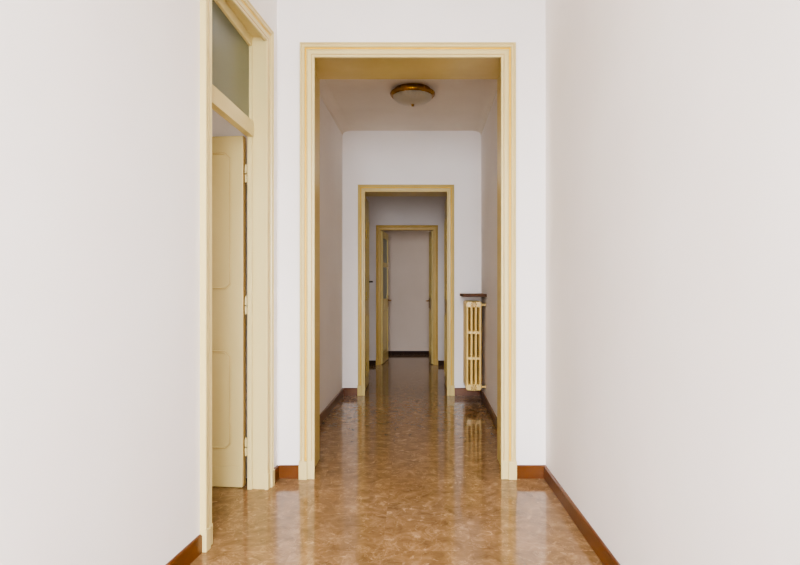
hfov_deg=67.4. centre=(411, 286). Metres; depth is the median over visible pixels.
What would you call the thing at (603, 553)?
baseboard
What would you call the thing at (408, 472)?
floor
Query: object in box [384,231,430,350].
wall
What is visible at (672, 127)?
wall
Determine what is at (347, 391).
baseboard
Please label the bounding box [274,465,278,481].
baseboard
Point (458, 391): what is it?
baseboard
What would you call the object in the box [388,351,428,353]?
baseboard
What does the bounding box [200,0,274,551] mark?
door
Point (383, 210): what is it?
wall
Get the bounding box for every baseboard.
[166,534,201,564]
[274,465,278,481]
[279,465,298,478]
[320,388,343,424]
[344,388,356,394]
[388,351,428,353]
[455,388,479,394]
[480,389,496,428]
[517,465,545,478]
[544,466,619,564]
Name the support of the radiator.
attached to the wall at (489, 134)
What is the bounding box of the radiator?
[463,300,485,390]
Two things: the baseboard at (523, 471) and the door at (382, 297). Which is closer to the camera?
the baseboard at (523, 471)
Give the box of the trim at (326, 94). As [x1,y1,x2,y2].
[320,79,496,134]
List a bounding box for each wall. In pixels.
[0,0,276,564]
[212,0,544,477]
[320,96,341,413]
[342,131,480,387]
[366,196,446,360]
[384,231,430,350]
[481,93,496,415]
[545,0,799,564]
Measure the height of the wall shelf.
0.028 m
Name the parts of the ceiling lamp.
lamp shade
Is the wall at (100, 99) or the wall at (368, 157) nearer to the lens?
the wall at (100, 99)
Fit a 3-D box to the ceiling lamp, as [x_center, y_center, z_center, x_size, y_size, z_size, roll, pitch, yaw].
[0.005,-1.597,5.062,0.380,0.147,0.380,0,0,0]
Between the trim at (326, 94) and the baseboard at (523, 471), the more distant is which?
the trim at (326, 94)
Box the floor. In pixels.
[190,354,602,564]
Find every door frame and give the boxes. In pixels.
[299,42,516,479]
[357,185,454,395]
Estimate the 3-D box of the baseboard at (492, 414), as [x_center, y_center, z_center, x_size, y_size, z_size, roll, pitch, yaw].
[0.704,1.118,5.231,0.014,0.079,2.369,0,0,1]
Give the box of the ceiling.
[325,79,487,130]
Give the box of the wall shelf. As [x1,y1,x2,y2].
[460,293,486,296]
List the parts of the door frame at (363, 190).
panel moulding, panel moulding, panel moulding, panel moulding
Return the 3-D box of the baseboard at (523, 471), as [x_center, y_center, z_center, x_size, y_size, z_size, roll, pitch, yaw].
[0.718,1.118,3.630,0.182,0.079,0.013,0,0,0]
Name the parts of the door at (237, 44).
panel moulding, panel moulding, glass pane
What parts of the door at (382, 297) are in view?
glass pane, glass pane, panel moulding, panel moulding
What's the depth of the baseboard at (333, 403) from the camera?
5.60 m
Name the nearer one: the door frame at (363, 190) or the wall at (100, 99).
the wall at (100, 99)
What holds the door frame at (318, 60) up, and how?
in the wall at (522, 22)
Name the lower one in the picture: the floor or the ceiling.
the floor
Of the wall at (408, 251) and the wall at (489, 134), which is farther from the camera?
the wall at (408, 251)
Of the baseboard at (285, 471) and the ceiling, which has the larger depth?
the ceiling
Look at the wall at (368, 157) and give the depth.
6.42 m
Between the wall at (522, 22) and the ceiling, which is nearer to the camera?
the wall at (522, 22)
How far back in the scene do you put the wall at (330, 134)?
5.62 m
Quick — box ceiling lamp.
[390,83,434,106]
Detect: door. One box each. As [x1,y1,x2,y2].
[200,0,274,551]
[376,225,437,364]
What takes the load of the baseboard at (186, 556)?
attached to the wall at (100, 99)

